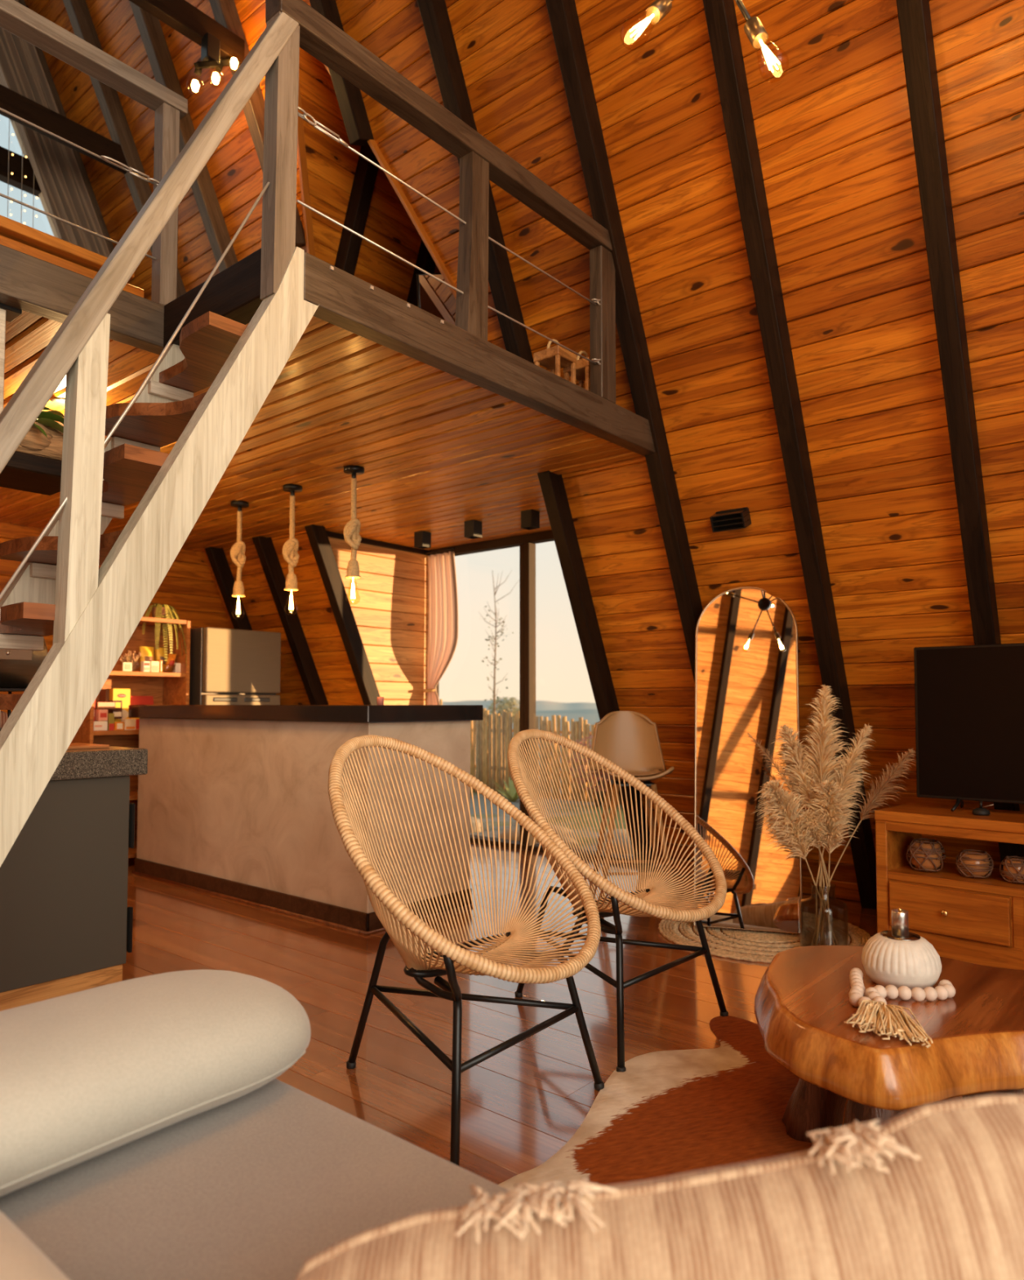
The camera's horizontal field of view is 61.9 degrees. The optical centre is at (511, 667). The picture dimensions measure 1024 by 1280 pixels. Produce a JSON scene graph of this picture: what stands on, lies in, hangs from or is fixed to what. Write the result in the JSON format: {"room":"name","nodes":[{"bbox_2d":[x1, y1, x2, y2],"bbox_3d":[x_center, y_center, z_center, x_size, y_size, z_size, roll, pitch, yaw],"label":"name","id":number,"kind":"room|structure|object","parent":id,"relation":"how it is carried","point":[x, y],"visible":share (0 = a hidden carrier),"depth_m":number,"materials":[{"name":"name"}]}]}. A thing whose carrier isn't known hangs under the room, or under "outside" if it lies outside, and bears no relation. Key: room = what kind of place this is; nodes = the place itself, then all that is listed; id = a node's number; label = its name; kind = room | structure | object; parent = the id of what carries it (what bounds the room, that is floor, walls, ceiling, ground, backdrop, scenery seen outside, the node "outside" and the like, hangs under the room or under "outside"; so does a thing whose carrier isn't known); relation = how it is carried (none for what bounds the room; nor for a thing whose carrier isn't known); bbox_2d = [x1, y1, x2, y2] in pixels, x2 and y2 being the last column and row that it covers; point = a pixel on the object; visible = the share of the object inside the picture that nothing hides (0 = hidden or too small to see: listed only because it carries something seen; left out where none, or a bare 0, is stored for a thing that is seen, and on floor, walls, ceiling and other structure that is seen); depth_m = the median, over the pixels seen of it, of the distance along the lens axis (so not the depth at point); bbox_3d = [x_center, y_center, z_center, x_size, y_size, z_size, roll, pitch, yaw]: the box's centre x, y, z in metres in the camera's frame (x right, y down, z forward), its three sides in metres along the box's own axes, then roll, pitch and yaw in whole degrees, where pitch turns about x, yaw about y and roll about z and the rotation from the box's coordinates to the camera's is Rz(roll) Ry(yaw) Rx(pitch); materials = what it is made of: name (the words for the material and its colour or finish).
{"room":"cabin living room","nodes":[
{"label":"cabin living room","id":0,"kind":"room"},
{"bbox_2d":[0,522,231,714],"bbox_3d":[-4.399,0.059,5.261,0.100,2.540,7.400,-2,-3,40],"label":"wall","id":1,"kind":"structure","parent":0,"point":[188,586],"depth_m":7.19,"materials":[{"name":"brown"}]},
{"bbox_2d":[0,82,58,238],"bbox_3d":[-4.653,-4.131,5.133,0.090,5.782,5.600,-2,-3,40],"label":"window","id":2,"kind":"structure","parent":1,"relation":"in","point":[16,166],"depth_m":6.29,"materials":[{"name":"clear glass"}]},
{"bbox_2d":[151,607,169,617],"bbox_3d":[-2.522,-0.381,6.133,0.130,0.085,0.132,-2,-3,40],"label":"pot","id":3,"kind":"object","parent":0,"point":[166,611],"depth_m":6.08,"materials":[{"name":"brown ceramic"}]},
{"bbox_2d":[0,244,654,551],"bbox_3d":[-2.507,-1.183,3.987,4.505,0.155,7.400,-2,-3,40],"label":"ceiling","id":4,"kind":"structure","parent":0,"point":[446,426],"depth_m":3.85,"materials":[{"name":"brown"}]},
{"bbox_2d":[0,302,62,495],"bbox_3d":[-1.887,-0.922,2.713,0.395,0.520,0.965,-2,-3,40],"label":"shelf","id":5,"kind":"object","parent":4,"relation":"hanging from","point":[24,472],"visible":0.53,"depth_m":2.88,"materials":[{"name":"black paint"}]},
{"bbox_2d":[15,419,62,460],"bbox_3d":[-1.692,-0.788,2.997,0.201,0.175,0.319,-2,-3,40],"label":"planter","id":6,"kind":"object","parent":5,"relation":"on","point":[34,442],"visible":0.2,"depth_m":2.95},
{"bbox_2d":[15,390,63,437],"bbox_3d":[-1.620,-0.656,2.941,0.185,0.618,0.448,-2,-3,40],"label":"pothos","id":7,"kind":"object","parent":6,"relation":"in","point":[46,418],"visible":0.22,"depth_m":2.94,"materials":[{"name":"green plant"}]},
{"bbox_2d":[0,215,143,297],"bbox_3d":[-2.888,-1.461,2.568,1.160,0.277,3.120,-2,-3,40],"label":"platform","id":8,"kind":"object","parent":4,"relation":"on","point":[17,236],"visible":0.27,"depth_m":3.13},
{"bbox_2d":[0,0,187,305],"bbox_3d":[-2.380,-1.759,1.800,0.085,0.804,3.578,-2,-3,40],"label":"loft railing","id":9,"kind":"object","parent":4,"relation":"on","point":[169,107],"visible":0.88,"depth_m":3.02,"materials":[{"name":"beige"}]},
{"bbox_2d":[230,500,248,613],"bbox_3d":[-1.755,-0.684,5.486,0.114,0.754,0.114,-2,-3,40],"label":"pendant lamp","id":10,"kind":"object","parent":4,"relation":"hanging from","point":[237,557],"visible":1,"depth_m":5.47,"materials":[{"name":"fabric"}]},
{"bbox_2d":[231,580,244,596],"bbox_3d":[-1.755,-0.503,5.478,0.083,0.097,0.084,-2,-3,40],"label":"socket","id":11,"kind":"object","parent":10,"relation":"attached to","point":[238,589],"depth_m":5.45,"materials":[{"name":"fabric"}]},
{"bbox_2d":[282,484,302,608],"bbox_3d":[-1.310,-0.695,5.079,0.114,0.769,0.114,-2,-3,40],"label":"pendant lamp","id":12,"kind":"object","parent":4,"relation":"hanging from","point":[290,548],"visible":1,"depth_m":5.06,"materials":[{"name":"fabric"}]},
{"bbox_2d":[284,573,298,591],"bbox_3d":[-1.310,-0.506,5.071,0.083,0.097,0.084,-2,-3,40],"label":"socket","id":13,"kind":"object","parent":12,"relation":"attached to","point":[291,580],"depth_m":5.05,"materials":[{"name":"fabric"}]},
{"bbox_2d":[342,465,364,598],"bbox_3d":[-0.870,-0.719,4.686,0.114,0.754,0.114,-2,-3,40],"label":"pendant lamp","id":14,"kind":"object","parent":4,"relation":"hanging from","point":[352,528],"visible":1,"depth_m":4.67,"materials":[{"name":"fabric"}]},
{"bbox_2d":[345,559,360,578],"bbox_3d":[-0.870,-0.538,4.678,0.083,0.097,0.084,-2,-3,40],"label":"socket","id":15,"kind":"object","parent":14,"relation":"attached to","point":[353,568],"depth_m":4.65,"materials":[{"name":"fabric"}]},
{"bbox_2d":[413,530,431,549],"bbox_3d":[-0.676,-0.962,6.461,0.090,0.115,0.090,-2,-3,40],"label":"light","id":16,"kind":"object","parent":4,"relation":"attached to","point":[422,540],"visible":1,"depth_m":6.43,"materials":[{"name":"black"}]},
{"bbox_2d":[416,272,455,324],"bbox_3d":[-0.357,-1.804,5.066,0.456,1.163,0.168,0,-3,4],"label":"mirror","id":17,"kind":"object","parent":4,"relation":"on","point":[434,297],"visible":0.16,"depth_m":5.14,"materials":[{"name":"clear glass"}]},
{"bbox_2d":[265,0,615,404],"bbox_3d":[-0.135,-1.698,3.402,0.085,0.820,1.920,-2,-3,40],"label":"loft railing","id":18,"kind":"object","parent":4,"relation":"on","point":[481,162],"visible":0.96,"depth_m":3.34,"materials":[{"name":"beige"}]},
{"bbox_2d":[464,520,481,539],"bbox_3d":[-0.276,-0.979,6.073,0.090,0.115,0.090,-2,-3,40],"label":"light","id":19,"kind":"object","parent":4,"relation":"attached to","point":[473,528],"visible":1,"depth_m":6.04,"materials":[{"name":"black"}]},
{"bbox_2d":[520,509,539,529],"bbox_3d":[0.123,-0.993,5.751,0.090,0.115,0.090,-2,-3,40],"label":"light","id":20,"kind":"object","parent":4,"relation":"attached to","point":[530,518],"visible":1,"depth_m":5.72,"materials":[{"name":"black"}]},
{"bbox_2d":[533,338,576,384],"bbox_3d":[0.206,-1.412,4.076,0.150,0.309,0.150,-2,-3,40],"label":"lantern","id":21,"kind":"object","parent":4,"relation":"on","point":[554,358],"visible":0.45,"depth_m":4.05,"materials":[{"name":"brown wood"}]},
{"bbox_2d":[563,351,590,391],"bbox_3d":[0.354,-1.400,4.174,0.150,0.294,0.150,-2,-3,40],"label":"lantern","id":22,"kind":"object","parent":4,"relation":"on","point":[582,366],"visible":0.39,"depth_m":4.14,"materials":[{"name":"brown wood"}]},
{"bbox_2d":[325,530,431,705],"bbox_3d":[-1.073,0.152,6.784,0.115,2.512,1.386,-2,-3,40],"label":"wall","id":23,"kind":"structure","parent":0,"point":[389,607],"depth_m":6.91,"materials":[{"name":"brown"}]},
{"bbox_2d":[429,529,636,865],"bbox_3d":[0.182,0.150,6.524,2.270,2.470,0.130,-2,-3,40],"label":"window","id":24,"kind":"structure","parent":23,"relation":"in","point":[526,543],"depth_m":6.54,"materials":[{"name":"brown"}]},
{"bbox_2d":[422,547,457,705],"bbox_3d":[-0.595,0.205,7.028,0.361,2.353,0.107,-2,-3,40],"label":"window curtain","id":25,"kind":"object","parent":24,"relation":"hanging from","point":[442,628],"visible":0.52,"depth_m":7.08,"materials":[{"name":"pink fabric"}]},
{"bbox_2d":[294,47,490,511],"bbox_3d":[-0.441,-2.393,5.636,2.038,2.667,2.501,-2,-3,40],"label":"wall","id":26,"kind":"structure","parent":0,"point":[344,187],"depth_m":5.39,"materials":[{"name":"brown"}]},
{"bbox_2d":[128,0,244,63],"bbox_3d":[-2.754,-3.664,3.649,0.070,0.150,3.610,-2,-3,40],"label":"beam","id":27,"kind":"structure","parent":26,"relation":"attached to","point":[180,15],"depth_m":4.77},
{"bbox_2d":[191,31,240,92],"bbox_3d":[-1.665,-3.387,4.863,0.121,0.428,0.392,-2,-3,34],"label":"lamp","id":28,"kind":"object","parent":27,"relation":"hanging from","point":[210,44],"visible":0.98,"depth_m":4.80,"materials":[{"name":"black"}]},
{"bbox_2d":[122,842,876,1184],"bbox_3d":[-1.221,1.258,2.225,8.800,0.120,8.320,-2,-3,40],"label":"floor","id":29,"kind":"structure","parent":0,"point":[521,1104],"depth_m":3.08,"materials":[{"name":"brown"}]},
{"bbox_2d":[0,746,147,1011],"bbox_3d":[-2.470,0.759,2.747,0.685,0.922,2.320,-2,-3,40],"label":"base cabinet","id":30,"kind":"object","parent":29,"relation":"on","point":[66,919],"visible":0.96,"depth_m":3.23,"materials":[{"name":"grey laminate"}]},
{"bbox_2d":[49,746,147,780],"bbox_3d":[-2.470,0.351,2.765,0.685,0.104,2.320,-2,-3,40],"label":"countertop","id":31,"kind":"structure","parent":30,"relation":"on","point":[113,761],"depth_m":3.30,"materials":[{"name":"grey stone"}]},
{"bbox_2d":[0,688,25,730],"bbox_3d":[-2.075,0.194,3.060,0.300,0.236,0.630,-2,-3,40],"label":"wire rack","id":32,"kind":"object","parent":31,"relation":"on","point":[9,690],"visible":0.15,"depth_m":3.15,"materials":[{"name":"metal"}]},
{"bbox_2d":[0,635,47,688],"bbox_3d":[-2.055,-0.040,3.062,0.280,0.226,0.642,-2,-3,40],"label":"bin","id":33,"kind":"object","parent":32,"relation":"on","point":[18,668],"visible":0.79,"depth_m":3.17,"materials":[{"name":"metal"}]},
{"bbox_2d":[66,742,109,749],"bbox_3d":[-1.819,0.324,3.500,0.300,0.012,0.200,-2,-3,40],"label":"tray","id":34,"kind":"object","parent":31,"relation":"on","point":[73,745],"visible":0.5,"depth_m":3.44,"materials":[{"name":"brown"}]},
{"bbox_2d":[71,616,190,857],"bbox_3d":[-2.673,0.508,5.965,0.345,1.705,0.697,-2,-3,40],"label":"shelf","id":35,"kind":"object","parent":29,"relation":"on","point":[175,686],"visible":0.29,"depth_m":6.14,"materials":[{"name":"brown wood"}]},
{"bbox_2d":[93,720,107,730],"bbox_3d":[-2.781,0.394,5.712,0.122,0.062,0.095,-2,-3,40],"label":"box","id":36,"kind":"object","parent":35,"relation":"on","point":[98,725],"visible":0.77,"depth_m":5.68,"materials":[{"name":"beige"}]},
{"bbox_2d":[94,709,107,720],"bbox_3d":[-2.751,0.322,5.719,0.062,0.075,0.060,-2,-3,40],"label":"box","id":37,"kind":"object","parent":36,"relation":"on","point":[100,714],"visible":1,"depth_m":5.70,"materials":[{"name":"brown"}]},
{"bbox_2d":[108,700,122,719],"bbox_3d":[-2.728,0.293,5.872,0.062,0.125,0.067,-2,-3,40],"label":"tin","id":38,"kind":"object","parent":35,"relation":"on","point":[117,711],"visible":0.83,"depth_m":5.86,"materials":[{"name":"metal"}]},
{"bbox_2d":[106,688,130,721],"bbox_3d":[-2.752,0.293,5.966,0.104,0.285,0.124,-2,-3,40],"label":"box","id":39,"kind":"object","parent":35,"relation":"on","point":[115,694],"visible":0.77,"depth_m":5.94,"materials":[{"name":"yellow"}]},
{"bbox_2d":[119,649,141,671],"bbox_3d":[-2.666,-0.041,5.950,0.102,0.153,0.177,-2,-3,40],"label":"bouquet","id":40,"kind":"object","parent":35,"relation":"on","point":[133,659],"visible":0.78,"depth_m":5.95,"materials":[{"name":"brown plant"}]},
{"bbox_2d":[129,695,153,728],"bbox_3d":[-2.667,0.324,6.098,0.067,0.235,0.220,-2,-3,40],"label":"bag","id":41,"kind":"object","parent":35,"relation":"on","point":[134,700],"visible":0.23,"depth_m":6.10,"materials":[{"name":"red"}]},
{"bbox_2d":[138,646,154,669],"bbox_3d":[-2.590,-0.053,6.062,0.065,0.185,0.095,-2,-3,40],"label":"snack packet","id":42,"kind":"object","parent":35,"relation":"on","point":[147,652],"visible":0.56,"depth_m":6.05,"materials":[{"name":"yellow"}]},
{"bbox_2d":[142,602,186,665],"bbox_3d":[-2.514,-0.230,6.125,0.295,0.469,0.316,-2,-3,40],"label":"potted fern","id":43,"kind":"object","parent":35,"relation":"on","point":[158,611],"visible":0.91,"depth_m":6.08,"materials":[{"name":"green plant"}]},
{"bbox_3d":[-2.465,0.011,6.091,0.122,0.060,0.124,-2,-3,40],"label":"glass bowl","id":44,"kind":"object","parent":35,"relation":"on","visible":0},
{"bbox_2d":[155,647,166,671],"bbox_3d":[-2.508,-0.053,6.111,0.065,0.170,0.075,-2,-3,40],"label":"snack packet","id":45,"kind":"object","parent":44,"relation":"in","point":[159,653],"visible":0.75,"depth_m":6.10,"materials":[{"name":"orange"}]},
{"bbox_2d":[164,653,176,671],"bbox_3d":[-2.460,-0.032,6.148,0.064,0.130,0.099,-2,-3,40],"label":"snack packet","id":46,"kind":"object","parent":44,"relation":"in","point":[171,659],"visible":0.94,"depth_m":6.13,"materials":[{"name":"orange plastic"}]},
{"bbox_2d":[0,11,319,866],"bbox_3d":[-1.340,-0.451,2.377,0.680,3.308,1.438,-2,-3,40],"label":"staircase","id":47,"kind":"structure","parent":29,"relation":"on","point":[59,589],"depth_m":2.35,"materials":[{"name":"beige"}]},
{"bbox_2d":[162,626,280,705],"bbox_3d":[-2.236,0.548,6.533,0.654,1.635,0.638,-2,-3,40],"label":"fridge","id":48,"kind":"object","parent":29,"relation":"on","point":[228,666],"visible":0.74,"depth_m":6.29,"materials":[{"name":"grey metal"}]},
{"bbox_2d":[0,969,508,1279],"bbox_3d":[-0.309,0.802,0.167,2.534,0.613,2.112,-2,-3,40],"label":"sofa","id":49,"kind":"object","parent":29,"relation":"on","point":[148,1130],"visible":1,"depth_m":1.23,"materials":[{"name":"fabric"}]},
{"bbox_2d":[0,1210,69,1279],"bbox_3d":[-0.487,0.623,0.451,0.860,0.146,0.665,-2,-3,40],"label":"cushion","id":50,"kind":"object","parent":49,"relation":"on","point":[20,1259],"visible":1,"depth_m":0.82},
{"bbox_2d":[0,1078,508,1279],"bbox_3d":[-0.331,0.761,0.156,2.450,0.152,2.065,-2,-3,40],"label":"seat cushion","id":51,"kind":"object","parent":49,"relation":"on","point":[258,1184],"depth_m":1.18,"materials":[{"name":"fabric"}]},
{"bbox_2d":[294,1093,1023,1279],"bbox_3d":[0.203,0.558,0.767,0.850,0.302,0.195,0,-3,0],"label":"ribbed pillow","id":52,"kind":"object","parent":49,"relation":"on","point":[931,1191],"visible":1,"depth_m":0.76,"materials":[{"name":"fabric"}]},
{"bbox_2d":[128,704,482,935],"bbox_3d":[-1.344,0.779,5.149,2.405,1.100,0.825,-2,-3,40],"label":"kitchen island","id":53,"kind":"object","parent":29,"relation":"on","point":[233,801],"visible":0.86,"depth_m":4.61,"materials":[{"name":"stone"}]},
{"bbox_2d":[128,704,482,722],"bbox_3d":[-1.344,0.272,5.171,2.405,0.084,0.825,-2,-3,40],"label":"island countertop","id":54,"kind":"structure","parent":53,"relation":"on","point":[337,713],"depth_m":4.51,"materials":[{"name":"stone"}]},
{"bbox_2d":[327,734,604,1166],"bbox_3d":[-0.173,0.701,2.372,0.815,1.006,0.761,-2,-3,37],"label":"egg chair","id":55,"kind":"object","parent":29,"relation":"on","point":[393,915],"visible":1,"depth_m":2.43,"materials":[{"name":"wicker"}]},
{"bbox_2d":[506,728,728,1071],"bbox_3d":[0.319,0.727,2.972,0.815,1.006,0.761,-2,-3,42],"label":"egg chair","id":56,"kind":"object","parent":29,"relation":"on","point":[655,900],"visible":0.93,"depth_m":3.05,"materials":[{"name":"beige wicker"}]},
{"bbox_2d":[587,711,676,900],"bbox_3d":[0.662,0.777,4.748,0.443,1.062,0.464,0,-3,-2],"label":"bar stool","id":57,"kind":"object","parent":29,"relation":"on","point":[629,740],"visible":0.8,"depth_m":4.92,"materials":[{"name":"brown"}]},
{"bbox_2d":[596,769,666,775],"bbox_3d":[0.663,0.575,4.720,0.355,0.043,0.320,0,-3,-2],"label":"cushion","id":58,"kind":"object","parent":57,"relation":"on","point":[639,772],"depth_m":4.74,"materials":[{"name":"beige fabric"}]},
{"bbox_2d":[497,1015,1023,1192],"bbox_3d":[0.938,1.181,1.961,1.751,0.008,2.114,-2,-3,40],"label":"cowhide rug","id":59,"kind":"object","parent":29,"relation":"on","point":[673,1112],"visible":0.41,"depth_m":2.26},
{"bbox_2d":[754,945,1023,1142],"bbox_3d":[1.113,1.003,2.114,1.065,0.420,0.819,0,-3,-3],"label":"coffee table","id":60,"kind":"object","parent":59,"relation":"on","point":[802,1005],"visible":0.83,"depth_m":1.89,"materials":[{"name":"brown wood"}]},
{"bbox_2d":[844,967,955,1048],"bbox_3d":[0.874,0.764,1.942,0.239,0.043,0.421,-1,-3,28],"label":"bead garland","id":61,"kind":"object","parent":60,"relation":"on","point":[874,1001],"visible":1,"depth_m":1.88,"materials":[{"name":"wood"}]},
{"bbox_2d":[861,907,942,990],"bbox_3d":[0.976,0.700,2.144,0.184,0.189,0.184,-2,-3,40],"label":"diffuser","id":62,"kind":"object","parent":60,"relation":"on","point":[897,957],"visible":0.95,"depth_m":2.09,"materials":[{"name":"white ceramic"}]},
{"bbox_2d":[657,911,871,963],"bbox_3d":[1.204,1.274,4.106,0.989,0.018,0.990,0,-3,4],"label":"jute rug","id":63,"kind":"object","parent":29,"relation":"on","point":[756,946],"visible":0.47,"depth_m":3.97,"materials":[{"name":"wicker"}]},
{"bbox_2d":[693,586,802,933],"bbox_3d":[1.168,0.418,4.259,0.507,1.688,0.329,-1,-3,18],"label":"arched mirror","id":64,"kind":"object","parent":63,"relation":"on","point":[746,659],"visible":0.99,"depth_m":4.26,"materials":[{"name":"clear glass"}]},
{"bbox_2d":[799,881,848,945],"bbox_3d":[1.374,1.103,3.763,0.200,0.286,0.200,-2,-3,40],"label":"glass vase","id":65,"kind":"object","parent":63,"relation":"on","point":[818,882],"visible":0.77,"depth_m":3.76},
{"bbox_2d":[746,732,830,937],"bbox_3d":[1.231,0.765,3.796,0.349,0.949,0.115,0,-3,-1],"label":"stem","id":66,"kind":"object","parent":65,"relation":"in","point":[750,735],"visible":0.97,"depth_m":3.81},
{"bbox_2d":[751,779,838,945],"bbox_3d":[1.225,0.866,3.761,0.358,0.746,0.275,2,-3,-44],"label":"stem","id":67,"kind":"object","parent":65,"relation":"in","point":[785,809],"visible":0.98,"depth_m":3.73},
{"bbox_2d":[773,724,824,945],"bbox_3d":[1.299,0.751,3.868,0.235,0.983,0.239,1,-3,-22],"label":"stem","id":68,"kind":"object","parent":65,"relation":"in","point":[788,739],"visible":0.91,"depth_m":3.86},
{"bbox_2d":[789,805,831,945],"bbox_3d":[1.297,0.922,3.726,0.199,0.628,0.209,0,-3,-4],"label":"stem","id":69,"kind":"object","parent":65,"relation":"in","point":[814,836],"visible":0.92,"depth_m":3.72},
{"bbox_2d":[793,684,853,945],"bbox_3d":[1.399,0.658,3.835,0.289,1.165,0.269,0,-3,-8],"label":"stem","id":70,"kind":"object","parent":65,"relation":"in","point":[824,737],"visible":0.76,"depth_m":3.84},
{"bbox_2d":[800,779,859,945],"bbox_3d":[1.388,0.864,3.729,0.255,0.745,0.282,-2,-3,40],"label":"stem","id":71,"kind":"object","parent":65,"relation":"in","point":[828,798],"visible":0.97,"depth_m":3.71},
{"bbox_2d":[813,756,862,945],"bbox_3d":[1.459,0.825,3.864,0.254,0.836,0.280,-2,-3,40],"label":"stem","id":72,"kind":"object","parent":65,"relation":"in","point":[823,897],"visible":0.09,"depth_m":3.77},
{"bbox_2d":[815,724,874,945],"bbox_3d":[1.486,0.745,3.808,0.254,0.989,0.279,-2,-3,40],"label":"stem","id":73,"kind":"object","parent":65,"relation":"in","point":[854,760],"visible":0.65,"depth_m":3.80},
{"bbox_2d":[810,748,915,946],"bbox_3d":[1.567,0.798,3.759,0.470,0.881,0.171,0,-3,-10],"label":"stem","id":74,"kind":"object","parent":65,"relation":"in","point":[891,774],"visible":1,"depth_m":3.78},
{"bbox_2d":[874,802,1023,969],"bbox_3d":[2.228,0.923,3.278,1.500,0.642,0.464,-2,-4,45],"label":"tv console","id":75,"kind":"object","parent":29,"relation":"on","point":[980,921],"visible":0.88,"depth_m":3.47,"materials":[{"name":"brown"}]},
{"bbox_2d":[906,837,946,871],"bbox_3d":[1.774,0.803,3.657,0.153,0.129,0.154,-2,-3,40],"label":"candle holder","id":76,"kind":"object","parent":75,"relation":"on","point":[926,855],"visible":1,"depth_m":3.61,"materials":[{"name":"orange glass"}]},
{"bbox_2d":[887,862,1023,897],"bbox_3d":[2.241,0.873,3.294,1.400,0.033,0.406,-2,-4,45],"label":"shelf","id":77,"kind":"object","parent":75,"relation":"attached to","point":[948,880],"depth_m":3.50,"materials":[{"name":"wood"}]},
{"bbox_2d":[913,643,1023,811],"bbox_3d":[2.252,0.250,3.413,1.188,0.707,0.176,-2,-3,40],"label":"television","id":78,"kind":"object","parent":75,"relation":"on","point":[969,699],"visible":1,"depth_m":3.64,"materials":[{"name":"black paint"}]},
{"bbox_2d":[955,848,993,878],"bbox_3d":[1.908,0.810,3.522,0.140,0.104,0.138,-2,-3,40],"label":"candle holder","id":79,"kind":"object","parent":75,"relation":"on","point":[974,864],"visible":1,"depth_m":3.48,"materials":[{"name":"orange glass"}]},
{"bbox_2d":[971,800,993,815],"bbox_3d":[1.945,0.583,3.536,0.068,0.058,0.078,0,-3,9],"label":"webcam","id":80,"kind":"object","parent":75,"relation":"on","point":[980,811],"visible":1,"depth_m":3.52,"materials":[{"name":"black"}]},
{"bbox_2d":[999,855,1023,883],"bbox_3d":[2.017,0.809,3.413,0.118,0.097,0.118,-2,-3,40],"label":"candle holder","id":81,"kind":"object","parent":75,"relation":"on","point":[1012,871],"visible":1,"depth_m":3.38,"materials":[{"name":"orange glass"}]},
{"bbox_2d":[17,0,1023,909],"bbox_3d":[0.077,-3.275,3.895,8.700,9.259,4.161,-2,-3,40],"label":"wall","id":82,"kind":"structure","parent":0,"point":[818,257],"depth_m":4.04,"materials":[{"name":"brown"}]},
{"bbox_2d":[0,0,110,257],"bbox_3d":[-3.206,-3.295,6.285,0.160,4.212,2.189,-2,-3,40],"label":"curtain","id":83,"kind":"object","parent":82,"relation":"hanging from","point":[54,164],"visible":0.31,"depth_m":6.13,"materials":[{"name":"fabric"}]},
{"bbox_2d":[0,84,127,173],"bbox_3d":[-3.826,-3.565,4.545,0.070,0.150,3.663,-2,-3,40],"label":"beam","id":84,"kind":"structure","parent":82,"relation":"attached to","point":[11,101],"depth_m":5.55,"materials":[{"name":"wood"}]},
{"bbox_2d":[629,0,672,39],"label":"chandelier","id":85,"kind":"object","parent":82,"relation":"hanging from","point":[659,9],"depth_m":1.93,"materials":[{"name":"black paint"}]},
{"bbox_2d":[645,0,671,24],"bbox_3d":[0.335,-1.497,1.944,0.064,0.066,0.037,2,-3,-34],"label":"socket","id":86,"kind":"object","parent":85,"relation":"attached to","point":[659,9],"depth_m":1.93,"materials":[{"name":"brown metal"}]},
{"bbox_2d":[709,506,751,532],"bbox_3d":[1.106,-0.745,4.318,0.176,0.115,0.110,-2,-3,40],"label":"air vent","id":87,"kind":"object","parent":82,"relation":"attached to","point":[740,517],"visible":1,"depth_m":4.31,"materials":[{"name":"metal"}]},
{"bbox_2d":[734,0,779,71],"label":"chandelier","id":88,"kind":"object","parent":82,"relation":"hanging from","point":[754,29],"depth_m":1.94,"materials":[{"name":"black paint"}]},
{"bbox_2d":[743,16,768,48],"bbox_3d":[0.559,-1.454,1.956,0.038,0.067,0.056,2,-3,-39],"label":"socket","id":89,"kind":"object","parent":88,"relation":"attached to","point":[753,28],"depth_m":1.94,"materials":[{"name":"brown metal"}]},
{"label":"outside","id":90,"kind":"structure","parent":0,"visible":0},
{"bbox_2d":[485,696,519,723],"bbox_3d":[-0.325,4.064,52.328,2.542,4.646,2.592,-2,-3,40],"label":"tree","id":91,"kind":"object","parent":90,"point":[507,704],"visible":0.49,"depth_m":52.24,"materials":[{"name":"green plant"}]},
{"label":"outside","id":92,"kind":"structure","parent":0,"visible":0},
{"bbox_2d":[442,698,596,711],"bbox_3d":[-8.715,26.796,550.511,630.391,22.685,561.456,-2,-3,40],"label":"hills","id":93,"kind":"structure","parent":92,"point":[540,705],"depth_m":667.39,"materials":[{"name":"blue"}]},
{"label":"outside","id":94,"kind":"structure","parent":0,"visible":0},
{"bbox_2d":[485,709,599,735],"bbox_3d":[-5.229,21.651,330.063,378.235,13.733,336.874,-2,-3,40],"label":"water","id":95,"kind":"structure","parent":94,"point":[592,717],"depth_m":396.87,"materials":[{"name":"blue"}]},
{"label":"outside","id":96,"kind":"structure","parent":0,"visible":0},
{"bbox_2d":[470,733,632,856],"bbox_3d":[0.085,2.416,24.911,44.000,0.349,28.000,-2,-3,40],"label":"ground","id":97,"kind":"structure","parent":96,"point":[516,803],"depth_m":9.02,"materials":[{"name":"green plant"}]},
{"bbox_2d":[479,570,519,711],"bbox_3d":[-0.250,0.128,13.234,0.618,3.303,0.450,-1,-3,29],"label":"sapling","id":98,"kind":"object","parent":97,"relation":"on","point":[495,638],"visible":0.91,"depth_m":13.27,"materials":[{"name":"brown plant"}]},
{"bbox_2d":[492,777,519,801],"bbox_3d":[-0.069,1.441,10.421,0.537,0.414,0.541,0,-3,-1],"label":"agave","id":99,"kind":"object","parent":97,"relation":"on","point":[511,794],"visible":0.61,"depth_m":10.43,"materials":[{"name":"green plant"}]},
{"bbox_2d":[499,823,519,840],"bbox_3d":[0.081,1.473,7.379,0.383,0.203,0.346,0,-3,5],"label":"stone","id":100,"kind":"object","parent":97,"relation":"on","point":[513,827],"visible":0.16,"depth_m":7.29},
{"bbox_2d":[439,699,621,804],"bbox_3d":[-0.253,1.074,11.513,6.040,1.300,0.144,-2,-3,43],"label":"bamboo fence","id":101,"kind":"object","parent":97,"relation":"on","point":[493,733],"visible":0.13,"depth_m":11.28,"materials":[{"name":"brown wood"}]},
{"bbox_2d":[565,733,608,807],"bbox_3d":[1.005,1.196,9.774,0.826,0.876,0.589,-2,-3,40],"label":"shrub","id":102,"kind":"object","parent":97,"relation":"on","point":[588,737],"visible":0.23,"depth_m":9.77,"materials":[{"name":"green plant"}]},
{"bbox_2d":[601,835,632,854],"bbox_3d":[0.895,1.446,6.761,0.384,0.210,0.321,-2,-3,40],"label":"stone","id":103,"kind":"object","parent":97,"relation":"on","point":[619,837],"visible":0.12,"depth_m":6.66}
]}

